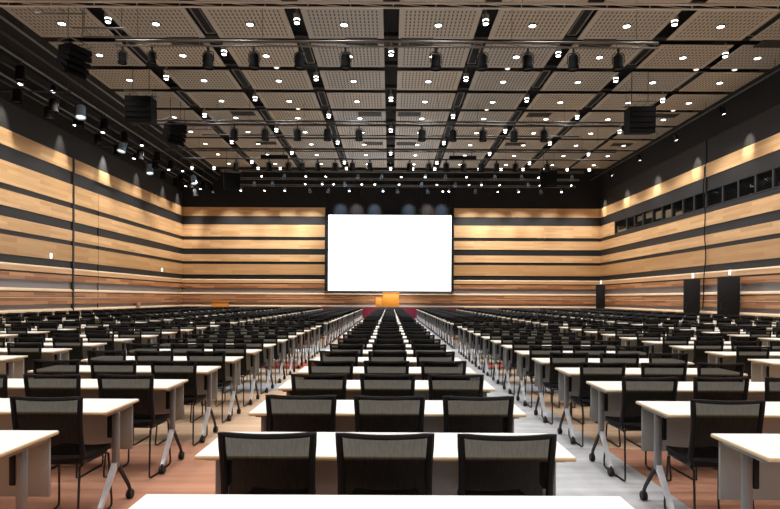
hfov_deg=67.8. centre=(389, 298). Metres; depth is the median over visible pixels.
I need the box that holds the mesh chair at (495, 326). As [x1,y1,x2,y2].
[490,324,510,357]
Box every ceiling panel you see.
[2,7,114,36]
[48,41,145,65]
[87,69,169,88]
[102,8,204,37]
[115,91,189,107]
[129,0,178,0]
[136,42,224,65]
[157,110,204,122]
[159,125,219,136]
[163,69,241,88]
[184,138,231,147]
[185,92,254,107]
[192,149,242,157]
[196,0,280,0]
[201,8,294,37]
[203,110,265,122]
[205,159,251,166]
[219,125,275,136]
[223,42,297,66]
[234,138,282,147]
[241,70,312,89]
[244,149,289,157]
[252,159,296,166]
[256,92,319,107]
[268,110,325,123]
[278,125,325,136]
[286,138,334,147]
[295,150,337,157]
[298,0,382,1]
[300,8,383,38]
[300,159,341,166]
[311,43,384,66]
[319,70,384,89]
[326,92,385,108]
[332,110,385,123]
[337,126,385,137]
[341,139,385,147]
[344,150,386,158]
[347,160,386,166]
[394,160,433,167]
[395,126,444,137]
[395,139,440,148]
[395,150,436,158]
[396,93,455,108]
[396,111,449,123]
[397,70,462,89]
[398,43,471,67]
[399,9,482,38]
[400,0,485,1]
[439,160,479,167]
[443,150,487,158]
[446,139,494,148]
[454,126,503,137]
[456,111,513,124]
[461,93,525,108]
[469,71,540,90]
[483,43,558,67]
[484,160,528,167]
[488,9,581,39]
[491,151,538,158]
[498,140,549,148]
[502,0,587,2]
[506,127,562,137]
[515,111,577,124]
[527,93,595,109]
[530,160,575,167]
[539,151,589,158]
[540,71,618,90]
[550,140,604,148]
[557,44,646,67]
[562,127,621,138]
[572,161,616,167]
[575,112,623,124]
[577,10,681,39]
[584,151,632,159]
[592,94,666,109]
[598,140,651,149]
[603,0,691,2]
[612,72,696,90]
[613,127,672,138]
[636,44,733,68]
[656,94,727,109]
[656,112,697,125]
[666,10,779,39]
[679,72,763,91]
[706,0,779,3]
[710,45,779,68]
[750,18,779,40]
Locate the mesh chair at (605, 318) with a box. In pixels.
[604,317,616,322]
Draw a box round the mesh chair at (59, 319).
[47,317,61,324]
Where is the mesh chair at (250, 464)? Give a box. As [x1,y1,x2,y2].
[218,432,316,494]
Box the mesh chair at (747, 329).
[746,328,766,334]
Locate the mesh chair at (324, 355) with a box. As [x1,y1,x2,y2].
[320,351,357,366]
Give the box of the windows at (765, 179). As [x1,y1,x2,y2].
[619,168,779,229]
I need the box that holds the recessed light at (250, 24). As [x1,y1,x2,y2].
[246,22,254,26]
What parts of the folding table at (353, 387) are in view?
modesty panel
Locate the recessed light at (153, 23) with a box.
[151,22,160,25]
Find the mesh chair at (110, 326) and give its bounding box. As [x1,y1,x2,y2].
[109,325,128,331]
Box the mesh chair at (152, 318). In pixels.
[150,316,163,320]
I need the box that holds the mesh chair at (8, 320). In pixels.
[6,318,20,323]
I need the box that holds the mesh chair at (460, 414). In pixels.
[443,396,513,432]
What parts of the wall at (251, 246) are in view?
grey panel, panel, grey panel, grey panel, grey panel, panel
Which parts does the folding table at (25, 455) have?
modesty panel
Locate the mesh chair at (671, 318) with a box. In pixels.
[670,317,681,320]
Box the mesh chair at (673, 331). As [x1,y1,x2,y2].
[672,330,693,336]
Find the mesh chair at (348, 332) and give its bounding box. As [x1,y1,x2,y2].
[347,331,370,339]
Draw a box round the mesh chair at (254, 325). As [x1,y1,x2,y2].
[244,323,262,327]
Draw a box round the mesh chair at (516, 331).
[509,329,530,335]
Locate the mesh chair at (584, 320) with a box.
[576,319,590,323]
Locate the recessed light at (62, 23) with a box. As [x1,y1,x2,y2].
[57,21,66,25]
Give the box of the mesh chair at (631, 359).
[595,353,639,422]
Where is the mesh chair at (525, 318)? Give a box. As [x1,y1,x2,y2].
[524,317,536,324]
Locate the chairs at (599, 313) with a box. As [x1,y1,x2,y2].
[8,306,779,337]
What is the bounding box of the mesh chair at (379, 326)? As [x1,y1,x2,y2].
[379,326,399,327]
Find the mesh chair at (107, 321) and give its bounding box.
[100,318,115,324]
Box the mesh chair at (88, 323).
[86,321,103,326]
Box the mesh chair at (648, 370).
[625,363,686,447]
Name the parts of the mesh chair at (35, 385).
backrest, frame, sled leg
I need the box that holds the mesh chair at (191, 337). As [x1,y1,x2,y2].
[182,334,208,342]
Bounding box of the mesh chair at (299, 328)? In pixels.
[284,326,304,362]
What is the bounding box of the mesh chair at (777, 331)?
[776,330,779,337]
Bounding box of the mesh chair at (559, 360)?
[541,352,588,424]
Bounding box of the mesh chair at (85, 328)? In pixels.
[84,327,105,334]
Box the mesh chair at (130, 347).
[126,343,159,355]
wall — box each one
[0,62,182,315]
[181,169,600,309]
[600,70,779,318]
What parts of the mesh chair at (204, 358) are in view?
sled leg, backrest, frame, seat, sled leg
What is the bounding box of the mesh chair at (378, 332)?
[377,331,400,334]
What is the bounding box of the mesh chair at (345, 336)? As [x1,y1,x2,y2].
[343,334,368,343]
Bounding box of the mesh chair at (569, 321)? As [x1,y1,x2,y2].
[568,320,582,322]
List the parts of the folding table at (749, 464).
modesty panel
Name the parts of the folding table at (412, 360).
modesty panel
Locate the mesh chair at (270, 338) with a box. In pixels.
[251,334,279,383]
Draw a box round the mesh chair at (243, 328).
[233,325,252,330]
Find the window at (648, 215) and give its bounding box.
[643,209,652,225]
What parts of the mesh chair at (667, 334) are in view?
backrest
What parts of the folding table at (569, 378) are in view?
modesty panel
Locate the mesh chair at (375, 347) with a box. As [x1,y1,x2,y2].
[372,344,405,351]
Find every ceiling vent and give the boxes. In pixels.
[166,37,203,44]
[230,111,255,115]
[256,141,276,144]
[345,38,377,45]
[358,112,380,115]
[363,142,382,144]
[396,142,415,144]
[398,112,420,116]
[400,38,433,45]
[504,143,525,145]
[526,113,551,116]
[578,39,615,46]
[610,143,633,145]
[656,113,679,117]
[753,40,779,47]
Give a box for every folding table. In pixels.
[0,331,49,337]
[0,334,17,341]
[0,348,71,359]
[0,355,27,378]
[0,398,138,508]
[0,430,58,508]
[5,328,75,330]
[5,342,106,358]
[7,379,187,473]
[28,365,220,442]
[35,326,84,334]
[45,338,134,355]
[59,325,108,329]
[80,335,157,343]
[81,332,176,337]
[81,356,243,420]
[126,349,261,404]
[128,494,633,508]
[134,329,192,337]
[188,343,275,392]
[190,322,237,327]
[194,432,575,495]
[196,327,206,333]
[210,325,219,330]
[248,400,525,432]
[277,339,287,382]
[278,380,494,399]
[288,336,296,374]
[296,332,303,367]
[297,366,475,379]
[304,330,310,362]
[311,328,316,357]
[313,357,461,366]
[316,326,320,353]
[324,323,327,347]
[325,350,450,356]
[329,321,332,344]
[331,320,335,341]
[334,319,337,339]
[336,340,408,343]
[337,318,340,337]
[340,317,342,335]
[341,336,435,339]
[367,344,446,349]
[432,316,434,333]
[437,318,438,336]
[439,319,440,338]
[441,320,443,340]
[444,321,446,342]
[446,322,449,345]
[449,323,453,347]
[457,326,461,354]
[462,328,467,358]
[467,331,473,363]
[473,333,480,368]
[481,336,489,375]
[490,340,500,383]
[501,345,589,393]
[514,351,614,405]
[532,358,693,422]
[541,324,586,328]
[555,367,747,443]
[559,327,567,331]
[570,329,581,335]
[584,331,642,339]
[586,381,764,475]
[601,334,695,339]
[619,337,724,345]
[636,401,779,508]
[641,341,730,352]
[669,327,717,332]
[669,346,730,362]
[680,329,742,337]
[702,332,771,334]
[705,351,779,362]
[711,433,779,508]
[728,335,775,340]
[748,359,779,381]
[758,338,779,345]
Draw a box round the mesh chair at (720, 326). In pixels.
[719,325,737,331]
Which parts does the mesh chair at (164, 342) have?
frame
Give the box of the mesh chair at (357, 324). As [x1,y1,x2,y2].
[357,324,374,329]
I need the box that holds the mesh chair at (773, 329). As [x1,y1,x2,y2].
[772,328,779,334]
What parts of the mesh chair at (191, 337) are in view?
frame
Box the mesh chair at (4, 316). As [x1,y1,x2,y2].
[2,314,15,318]
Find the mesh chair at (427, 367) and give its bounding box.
[421,361,466,379]
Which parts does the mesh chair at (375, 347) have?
backrest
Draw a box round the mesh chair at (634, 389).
[603,377,677,480]
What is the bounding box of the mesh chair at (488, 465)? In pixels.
[457,434,556,495]
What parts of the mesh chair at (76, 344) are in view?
backrest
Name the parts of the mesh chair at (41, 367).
backrest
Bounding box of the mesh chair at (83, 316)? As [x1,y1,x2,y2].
[82,315,94,317]
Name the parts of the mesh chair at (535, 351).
sled leg, backrest, frame, sled leg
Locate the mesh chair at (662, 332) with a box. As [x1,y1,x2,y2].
[643,330,665,336]
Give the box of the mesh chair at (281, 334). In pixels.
[264,331,289,375]
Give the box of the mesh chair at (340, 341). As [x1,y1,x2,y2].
[338,338,366,349]
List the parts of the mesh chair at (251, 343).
backrest, frame, sled leg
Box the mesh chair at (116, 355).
[87,350,125,364]
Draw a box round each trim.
[71,157,74,310]
[97,211,98,307]
[325,291,453,293]
[705,140,706,193]
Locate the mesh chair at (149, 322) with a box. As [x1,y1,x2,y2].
[147,321,164,324]
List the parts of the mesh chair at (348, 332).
backrest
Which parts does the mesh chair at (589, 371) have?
sled leg, seat, frame, backrest, sled leg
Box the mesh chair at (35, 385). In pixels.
[23,374,103,477]
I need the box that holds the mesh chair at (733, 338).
[731,336,756,340]
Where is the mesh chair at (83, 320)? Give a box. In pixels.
[80,318,94,324]
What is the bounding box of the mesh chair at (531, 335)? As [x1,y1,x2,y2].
[520,332,543,339]
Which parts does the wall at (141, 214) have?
grey panel, grey panel, grey panel, panel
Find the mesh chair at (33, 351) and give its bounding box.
[7,343,41,373]
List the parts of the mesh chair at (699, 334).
backrest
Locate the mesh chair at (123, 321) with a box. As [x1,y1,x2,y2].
[120,318,135,324]
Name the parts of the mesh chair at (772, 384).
backrest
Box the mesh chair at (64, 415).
[10,396,112,508]
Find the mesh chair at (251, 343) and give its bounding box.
[234,338,266,393]
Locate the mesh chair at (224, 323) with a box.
[215,319,229,330]
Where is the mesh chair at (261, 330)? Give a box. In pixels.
[247,328,268,367]
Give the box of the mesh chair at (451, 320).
[450,319,464,345]
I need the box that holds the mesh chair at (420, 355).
[416,351,454,366]
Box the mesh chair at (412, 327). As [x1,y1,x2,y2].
[404,326,423,332]
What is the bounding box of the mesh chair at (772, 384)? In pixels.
[764,377,779,401]
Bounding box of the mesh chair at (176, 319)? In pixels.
[175,318,189,322]
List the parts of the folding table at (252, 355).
modesty panel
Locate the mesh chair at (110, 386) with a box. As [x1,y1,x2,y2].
[97,374,170,477]
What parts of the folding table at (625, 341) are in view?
modesty panel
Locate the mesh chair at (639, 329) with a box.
[622,327,642,332]
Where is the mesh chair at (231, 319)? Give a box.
[225,317,239,324]
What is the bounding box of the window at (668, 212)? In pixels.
[662,202,671,219]
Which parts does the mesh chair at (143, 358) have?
backrest, frame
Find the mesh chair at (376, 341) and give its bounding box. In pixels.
[374,339,403,344]
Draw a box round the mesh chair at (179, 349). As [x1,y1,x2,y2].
[170,343,206,405]
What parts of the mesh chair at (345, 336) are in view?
backrest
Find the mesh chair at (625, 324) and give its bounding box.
[613,323,630,326]
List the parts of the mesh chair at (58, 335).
backrest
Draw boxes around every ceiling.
[0,2,779,170]
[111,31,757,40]
[141,60,715,67]
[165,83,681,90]
[179,0,707,2]
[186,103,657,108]
[203,119,579,123]
[216,132,617,137]
[229,144,597,148]
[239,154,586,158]
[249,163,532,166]
[591,64,779,173]
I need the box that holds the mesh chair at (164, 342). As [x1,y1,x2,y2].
[158,338,187,348]
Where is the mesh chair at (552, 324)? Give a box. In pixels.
[548,320,563,331]
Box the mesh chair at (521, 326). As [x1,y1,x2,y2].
[515,325,533,328]
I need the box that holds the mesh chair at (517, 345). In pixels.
[508,340,541,394]
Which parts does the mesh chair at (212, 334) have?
backrest, frame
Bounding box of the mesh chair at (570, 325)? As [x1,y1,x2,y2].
[568,323,585,331]
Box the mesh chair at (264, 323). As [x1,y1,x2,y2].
[254,322,271,325]
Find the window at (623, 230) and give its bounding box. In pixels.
[615,218,625,233]
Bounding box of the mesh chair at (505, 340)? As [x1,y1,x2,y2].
[498,335,527,384]
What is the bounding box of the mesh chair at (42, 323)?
[38,322,57,328]
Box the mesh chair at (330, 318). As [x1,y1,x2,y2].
[318,317,331,342]
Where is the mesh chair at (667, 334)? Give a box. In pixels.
[666,333,690,340]
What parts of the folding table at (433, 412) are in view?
modesty panel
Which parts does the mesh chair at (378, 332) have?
backrest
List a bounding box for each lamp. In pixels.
[104,12,110,23]
[163,67,168,79]
[221,44,226,55]
[253,89,257,100]
[293,8,299,24]
[313,67,318,80]
[326,108,330,117]
[388,43,393,55]
[388,89,392,100]
[451,108,454,118]
[463,68,468,81]
[482,9,488,24]
[524,91,528,101]
[555,46,560,56]
[613,74,618,81]
[671,14,677,25]
[722,43,728,57]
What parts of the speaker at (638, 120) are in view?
rigging frame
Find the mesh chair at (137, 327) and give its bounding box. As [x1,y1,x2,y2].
[135,325,154,329]
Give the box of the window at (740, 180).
[738,174,754,198]
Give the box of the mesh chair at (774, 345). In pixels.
[770,341,779,351]
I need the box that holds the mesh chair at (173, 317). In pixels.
[162,315,175,320]
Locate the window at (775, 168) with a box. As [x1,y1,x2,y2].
[773,166,779,188]
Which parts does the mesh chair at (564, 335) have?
frame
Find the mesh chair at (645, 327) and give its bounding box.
[629,325,648,329]
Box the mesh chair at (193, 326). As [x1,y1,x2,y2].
[177,323,196,333]
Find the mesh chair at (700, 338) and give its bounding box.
[696,336,722,340]
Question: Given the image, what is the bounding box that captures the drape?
[325,179,453,213]
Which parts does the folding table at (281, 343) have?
modesty panel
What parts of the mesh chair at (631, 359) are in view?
backrest, frame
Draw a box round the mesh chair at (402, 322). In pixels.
[402,322,418,327]
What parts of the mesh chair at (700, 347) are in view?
backrest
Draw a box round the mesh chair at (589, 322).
[587,320,602,324]
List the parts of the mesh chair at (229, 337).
backrest, frame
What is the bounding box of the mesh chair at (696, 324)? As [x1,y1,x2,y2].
[696,324,713,325]
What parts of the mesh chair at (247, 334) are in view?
backrest, frame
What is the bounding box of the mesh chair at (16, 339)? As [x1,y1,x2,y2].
[14,337,43,347]
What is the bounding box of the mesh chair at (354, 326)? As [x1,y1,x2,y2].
[354,326,373,332]
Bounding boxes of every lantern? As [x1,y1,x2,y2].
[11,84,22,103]
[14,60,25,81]
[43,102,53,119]
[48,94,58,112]
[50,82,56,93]
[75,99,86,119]
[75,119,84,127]
[93,130,101,145]
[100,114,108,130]
[113,141,120,155]
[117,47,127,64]
[117,141,126,153]
[120,127,128,142]
[136,147,143,159]
[146,160,153,174]
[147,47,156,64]
[151,158,158,168]
[154,148,160,161]
[160,168,165,179]
[167,157,173,169]
[172,175,177,185]
[177,171,183,182]
[188,179,193,188]
[190,172,197,184]
[193,187,197,196]
[201,178,205,188]
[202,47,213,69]
[209,184,214,193]
[230,125,237,140]
[233,159,238,170]
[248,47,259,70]
[261,125,269,140]
[266,159,271,170]
[285,159,290,170]
[293,125,301,140]
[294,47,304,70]
[299,159,304,170]
[315,159,320,170]
[324,125,330,140]
[332,160,337,171]
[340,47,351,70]
[350,160,354,171]
[355,125,362,141]
[367,160,372,171]
[407,160,412,171]
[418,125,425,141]
[426,160,431,171]
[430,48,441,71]
[443,160,448,171]
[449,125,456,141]
[460,160,466,171]
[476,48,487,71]
[478,160,483,171]
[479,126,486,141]
[494,160,498,171]
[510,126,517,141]
[512,160,518,171]
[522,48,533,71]
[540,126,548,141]
[544,161,549,172]
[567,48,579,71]
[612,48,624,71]
[672,131,678,141]
[719,104,726,115]
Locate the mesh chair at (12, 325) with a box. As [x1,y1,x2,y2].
[11,324,30,330]
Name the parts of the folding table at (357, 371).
modesty panel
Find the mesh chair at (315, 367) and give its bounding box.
[308,360,353,379]
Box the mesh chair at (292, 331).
[275,328,297,368]
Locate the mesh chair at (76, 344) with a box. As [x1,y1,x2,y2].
[52,337,87,364]
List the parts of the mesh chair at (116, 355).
backrest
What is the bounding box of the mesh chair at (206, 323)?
[193,321,209,330]
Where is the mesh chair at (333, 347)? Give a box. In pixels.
[330,344,362,356]
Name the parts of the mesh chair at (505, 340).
sled leg, backrest, frame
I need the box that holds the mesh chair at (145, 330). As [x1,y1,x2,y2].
[140,327,161,342]
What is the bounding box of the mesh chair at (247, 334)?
[234,331,260,375]
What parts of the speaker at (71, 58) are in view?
rigging frame, chain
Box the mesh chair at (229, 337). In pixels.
[217,334,247,383]
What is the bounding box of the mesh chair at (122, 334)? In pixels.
[118,330,141,343]
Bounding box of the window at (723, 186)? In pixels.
[722,180,737,202]
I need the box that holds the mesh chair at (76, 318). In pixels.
[65,316,78,320]
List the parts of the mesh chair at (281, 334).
backrest, frame, sled leg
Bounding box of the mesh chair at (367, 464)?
[335,432,434,494]
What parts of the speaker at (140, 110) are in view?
rigging frame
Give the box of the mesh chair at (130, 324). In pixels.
[129,323,147,328]
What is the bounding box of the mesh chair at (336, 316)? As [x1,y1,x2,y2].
[325,315,337,337]
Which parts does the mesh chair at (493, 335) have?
sled leg, backrest, frame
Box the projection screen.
[324,214,453,292]
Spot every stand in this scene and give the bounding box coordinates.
[211,301,228,306]
[375,297,381,306]
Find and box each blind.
[646,211,651,218]
[656,210,661,218]
[666,209,670,217]
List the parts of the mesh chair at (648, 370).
backrest, frame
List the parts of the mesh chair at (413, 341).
backrest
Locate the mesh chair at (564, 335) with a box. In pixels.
[551,332,575,339]
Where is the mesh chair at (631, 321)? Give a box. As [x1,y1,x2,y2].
[628,319,642,323]
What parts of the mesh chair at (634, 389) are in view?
sled leg, seat, backrest, frame, sled leg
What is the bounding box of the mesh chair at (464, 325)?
[462,323,479,354]
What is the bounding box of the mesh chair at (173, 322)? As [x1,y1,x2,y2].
[170,321,187,324]
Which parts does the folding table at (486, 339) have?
modesty panel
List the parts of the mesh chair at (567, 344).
backrest, frame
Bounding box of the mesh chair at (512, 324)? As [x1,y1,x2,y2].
[507,323,524,326]
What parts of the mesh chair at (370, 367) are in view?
backrest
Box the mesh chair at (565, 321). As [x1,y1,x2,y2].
[558,319,572,323]
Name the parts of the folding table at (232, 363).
modesty panel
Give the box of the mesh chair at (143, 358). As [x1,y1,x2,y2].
[134,350,176,420]
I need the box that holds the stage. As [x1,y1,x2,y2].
[321,306,463,318]
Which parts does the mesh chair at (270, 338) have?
backrest, frame, sled leg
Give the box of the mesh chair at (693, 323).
[682,321,697,326]
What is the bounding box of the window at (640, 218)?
[634,212,642,227]
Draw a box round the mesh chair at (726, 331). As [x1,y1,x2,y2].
[720,328,739,340]
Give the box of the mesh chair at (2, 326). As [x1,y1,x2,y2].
[0,324,4,330]
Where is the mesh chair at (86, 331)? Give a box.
[85,330,109,337]
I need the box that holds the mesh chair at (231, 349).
[212,344,250,406]
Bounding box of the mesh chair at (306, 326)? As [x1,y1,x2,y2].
[292,324,311,357]
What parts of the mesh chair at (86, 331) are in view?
backrest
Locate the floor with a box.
[0,318,779,508]
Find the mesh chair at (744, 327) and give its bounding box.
[743,326,761,331]
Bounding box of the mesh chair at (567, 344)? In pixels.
[545,340,580,394]
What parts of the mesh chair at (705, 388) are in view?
sled leg, backrest, frame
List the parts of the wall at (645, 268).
panel, grey panel, grey panel, grey panel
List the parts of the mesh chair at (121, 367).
backrest, frame, sled leg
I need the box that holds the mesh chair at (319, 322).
[308,319,323,347]
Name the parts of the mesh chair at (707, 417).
sled leg, seat, seat frame, backrest, frame, sled leg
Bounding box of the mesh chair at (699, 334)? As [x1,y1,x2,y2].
[698,333,722,336]
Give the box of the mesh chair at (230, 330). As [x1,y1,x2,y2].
[219,328,240,333]
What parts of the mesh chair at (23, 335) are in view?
backrest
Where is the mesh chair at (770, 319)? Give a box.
[763,318,775,321]
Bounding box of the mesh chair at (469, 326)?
[466,324,485,359]
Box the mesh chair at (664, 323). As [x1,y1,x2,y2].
[662,321,677,326]
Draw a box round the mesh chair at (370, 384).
[360,374,415,396]
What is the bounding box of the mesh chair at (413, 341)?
[411,339,440,349]
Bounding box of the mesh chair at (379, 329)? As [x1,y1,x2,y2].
[377,328,398,330]
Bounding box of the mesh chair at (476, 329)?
[473,326,493,363]
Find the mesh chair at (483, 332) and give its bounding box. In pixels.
[479,329,502,369]
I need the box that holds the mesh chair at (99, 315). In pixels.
[97,314,109,317]
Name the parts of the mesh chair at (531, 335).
frame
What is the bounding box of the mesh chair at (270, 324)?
[269,323,288,357]
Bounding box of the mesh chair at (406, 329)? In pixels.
[405,328,426,335]
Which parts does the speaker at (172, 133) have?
rigging frame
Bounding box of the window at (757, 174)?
[755,168,772,193]
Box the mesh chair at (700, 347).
[687,340,723,367]
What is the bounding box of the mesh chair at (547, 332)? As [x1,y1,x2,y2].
[537,329,558,335]
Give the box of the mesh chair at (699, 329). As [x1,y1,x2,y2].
[696,325,714,335]
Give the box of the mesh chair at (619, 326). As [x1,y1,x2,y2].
[605,325,623,329]
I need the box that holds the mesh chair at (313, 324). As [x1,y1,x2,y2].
[298,322,316,353]
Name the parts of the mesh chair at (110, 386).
sled leg, backrest, frame, seat, sled leg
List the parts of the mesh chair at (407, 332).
backrest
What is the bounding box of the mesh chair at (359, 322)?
[359,322,375,327]
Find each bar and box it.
[0,0,779,10]
[0,10,212,183]
[0,15,219,175]
[0,18,217,179]
[0,60,207,186]
[0,72,198,187]
[0,79,188,185]
[0,90,71,91]
[99,146,150,147]
[115,0,658,48]
[143,141,186,169]
[157,120,623,125]
[165,125,615,152]
[182,125,598,160]
[202,91,579,136]
[220,161,583,172]
[240,168,575,187]
[240,168,578,180]
[591,59,779,179]
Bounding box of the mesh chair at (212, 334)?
[203,330,227,338]
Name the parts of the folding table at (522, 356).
modesty panel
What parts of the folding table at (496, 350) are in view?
modesty panel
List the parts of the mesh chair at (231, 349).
sled leg, backrest, frame, sled leg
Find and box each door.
[596,285,604,308]
[683,279,699,315]
[717,277,739,316]
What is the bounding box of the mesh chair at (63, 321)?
[63,321,80,322]
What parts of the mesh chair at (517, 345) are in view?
sled leg, backrest, frame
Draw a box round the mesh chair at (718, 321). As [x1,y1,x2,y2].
[716,320,731,327]
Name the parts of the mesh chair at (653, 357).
backrest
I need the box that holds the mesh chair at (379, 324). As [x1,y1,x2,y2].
[379,324,397,325]
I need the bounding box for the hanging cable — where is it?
[702,166,705,308]
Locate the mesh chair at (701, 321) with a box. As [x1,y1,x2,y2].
[699,319,712,323]
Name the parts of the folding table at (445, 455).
modesty panel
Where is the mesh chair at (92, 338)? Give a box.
[87,333,113,350]
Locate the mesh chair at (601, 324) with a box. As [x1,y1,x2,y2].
[591,323,608,326]
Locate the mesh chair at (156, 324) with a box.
[153,323,171,326]
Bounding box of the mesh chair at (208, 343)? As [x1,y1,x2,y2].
[196,338,229,393]
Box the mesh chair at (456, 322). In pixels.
[453,320,468,348]
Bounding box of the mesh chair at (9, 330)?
[6,327,27,333]
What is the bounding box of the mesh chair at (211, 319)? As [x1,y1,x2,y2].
[206,317,220,321]
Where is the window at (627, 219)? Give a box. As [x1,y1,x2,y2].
[626,215,634,230]
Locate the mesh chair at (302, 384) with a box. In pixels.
[291,374,346,399]
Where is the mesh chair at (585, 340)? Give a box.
[568,336,594,344]
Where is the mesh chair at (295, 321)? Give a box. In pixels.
[289,319,305,347]
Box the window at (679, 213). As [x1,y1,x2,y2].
[672,199,683,217]
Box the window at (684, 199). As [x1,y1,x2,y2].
[683,195,694,213]
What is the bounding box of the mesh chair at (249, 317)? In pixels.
[242,315,254,323]
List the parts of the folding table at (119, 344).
modesty panel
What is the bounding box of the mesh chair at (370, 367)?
[364,360,408,374]
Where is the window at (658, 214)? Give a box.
[652,206,662,222]
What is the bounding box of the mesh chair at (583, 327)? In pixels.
[581,325,599,335]
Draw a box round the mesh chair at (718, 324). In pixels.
[718,324,735,329]
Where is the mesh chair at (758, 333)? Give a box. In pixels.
[750,330,771,340]
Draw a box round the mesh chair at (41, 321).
[41,321,58,325]
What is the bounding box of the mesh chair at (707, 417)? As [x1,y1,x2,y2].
[664,399,765,508]
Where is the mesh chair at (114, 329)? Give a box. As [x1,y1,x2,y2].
[112,327,133,334]
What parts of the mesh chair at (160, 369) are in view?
sled leg, backrest, frame, seat, sled leg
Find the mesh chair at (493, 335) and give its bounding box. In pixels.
[487,332,513,376]
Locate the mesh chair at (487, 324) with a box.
[484,323,501,326]
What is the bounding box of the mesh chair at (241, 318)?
[234,316,247,322]
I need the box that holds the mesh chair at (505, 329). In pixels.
[497,326,519,362]
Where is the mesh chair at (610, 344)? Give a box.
[590,340,619,350]
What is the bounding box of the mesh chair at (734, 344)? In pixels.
[731,341,761,351]
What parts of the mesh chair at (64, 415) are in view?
backrest, frame, sled leg, seat frame, seat, sled leg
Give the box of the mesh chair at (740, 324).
[737,321,752,329]
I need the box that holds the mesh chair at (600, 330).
[597,327,617,339]
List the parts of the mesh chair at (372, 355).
backrest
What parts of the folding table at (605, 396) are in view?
modesty panel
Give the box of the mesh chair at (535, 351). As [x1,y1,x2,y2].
[525,345,562,407]
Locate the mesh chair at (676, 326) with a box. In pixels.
[674,323,690,329]
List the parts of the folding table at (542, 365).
modesty panel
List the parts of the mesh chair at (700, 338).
backrest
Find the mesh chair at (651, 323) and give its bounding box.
[643,321,658,326]
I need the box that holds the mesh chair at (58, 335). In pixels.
[53,333,79,337]
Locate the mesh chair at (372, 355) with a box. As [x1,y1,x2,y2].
[368,351,406,360]
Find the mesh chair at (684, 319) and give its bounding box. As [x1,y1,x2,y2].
[683,318,695,320]
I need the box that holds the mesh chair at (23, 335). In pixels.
[18,333,45,342]
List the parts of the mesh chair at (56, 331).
backrest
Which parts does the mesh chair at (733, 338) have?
backrest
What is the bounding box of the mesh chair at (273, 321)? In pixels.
[269,319,284,323]
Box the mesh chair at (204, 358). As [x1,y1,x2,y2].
[186,351,232,422]
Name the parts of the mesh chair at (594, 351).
backrest, frame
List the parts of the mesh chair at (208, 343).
backrest, frame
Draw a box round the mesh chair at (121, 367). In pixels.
[90,360,151,444]
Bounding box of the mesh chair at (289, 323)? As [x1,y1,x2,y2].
[276,322,295,352]
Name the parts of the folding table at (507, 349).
modesty panel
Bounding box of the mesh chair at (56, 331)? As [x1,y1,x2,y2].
[55,330,79,333]
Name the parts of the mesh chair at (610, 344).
frame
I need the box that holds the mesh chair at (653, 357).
[649,353,688,364]
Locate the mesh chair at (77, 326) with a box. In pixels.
[62,322,80,334]
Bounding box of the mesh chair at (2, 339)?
[0,337,4,347]
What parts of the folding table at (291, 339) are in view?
modesty panel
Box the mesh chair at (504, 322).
[493,320,508,324]
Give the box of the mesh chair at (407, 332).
[406,331,430,339]
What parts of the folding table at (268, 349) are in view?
modesty panel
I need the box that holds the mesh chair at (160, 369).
[150,360,207,445]
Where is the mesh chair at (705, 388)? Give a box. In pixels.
[670,377,749,480]
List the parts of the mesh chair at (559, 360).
sled leg, seat, backrest, frame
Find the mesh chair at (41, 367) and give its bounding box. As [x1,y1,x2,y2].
[32,359,79,374]
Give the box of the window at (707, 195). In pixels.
[706,185,722,207]
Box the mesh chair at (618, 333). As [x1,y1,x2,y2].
[615,329,636,345]
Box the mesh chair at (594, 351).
[569,345,606,407]
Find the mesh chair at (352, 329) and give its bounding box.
[351,328,372,335]
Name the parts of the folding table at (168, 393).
modesty panel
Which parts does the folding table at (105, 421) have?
modesty panel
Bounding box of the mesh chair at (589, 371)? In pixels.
[568,362,625,446]
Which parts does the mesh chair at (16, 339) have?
backrest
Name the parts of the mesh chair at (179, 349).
backrest, frame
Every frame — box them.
[22,3,86,14]
[72,3,131,37]
[184,100,213,129]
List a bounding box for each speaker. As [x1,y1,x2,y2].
[56,3,92,79]
[124,65,157,124]
[162,88,187,146]
[223,152,240,189]
[540,153,557,187]
[623,68,656,134]
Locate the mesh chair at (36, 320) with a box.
[25,318,40,325]
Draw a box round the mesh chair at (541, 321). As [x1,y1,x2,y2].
[539,319,553,326]
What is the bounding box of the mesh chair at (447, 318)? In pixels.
[446,317,459,342]
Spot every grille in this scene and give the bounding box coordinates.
[65,69,85,79]
[67,63,88,74]
[69,56,89,68]
[70,50,90,61]
[71,43,91,55]
[125,96,149,100]
[125,101,149,105]
[125,106,149,110]
[125,112,149,116]
[126,42,147,62]
[126,117,149,121]
[169,140,183,145]
[170,136,184,141]
[171,122,186,128]
[171,126,186,133]
[171,131,185,137]
[176,91,196,104]
[189,8,215,33]
[211,124,225,133]
[224,173,239,176]
[224,176,239,179]
[224,180,239,182]
[224,183,239,186]
[224,186,239,189]
[231,69,249,85]
[236,149,247,156]
[259,109,272,119]
[279,138,289,146]
[299,42,314,62]
[317,91,328,105]
[329,125,337,134]
[337,149,344,156]
[436,150,443,156]
[444,126,451,134]
[453,92,464,105]
[467,43,482,63]
[491,139,502,147]
[509,110,521,120]
[532,70,550,87]
[533,150,544,157]
[541,171,556,173]
[541,174,556,176]
[541,177,556,180]
[541,181,556,183]
[541,184,556,186]
[555,126,570,135]
[567,10,593,34]
[585,93,605,106]
[595,139,610,147]
[628,44,656,64]
[630,128,654,132]
[631,106,655,110]
[631,112,654,116]
[631,117,654,121]
[631,122,654,126]
[677,71,705,87]
[748,12,779,35]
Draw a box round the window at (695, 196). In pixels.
[694,191,705,210]
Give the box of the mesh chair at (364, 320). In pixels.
[363,319,377,325]
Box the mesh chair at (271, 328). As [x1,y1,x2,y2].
[258,325,279,362]
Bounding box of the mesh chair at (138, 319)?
[135,317,149,321]
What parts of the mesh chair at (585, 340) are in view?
frame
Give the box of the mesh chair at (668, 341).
[662,336,688,352]
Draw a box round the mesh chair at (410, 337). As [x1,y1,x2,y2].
[408,335,434,343]

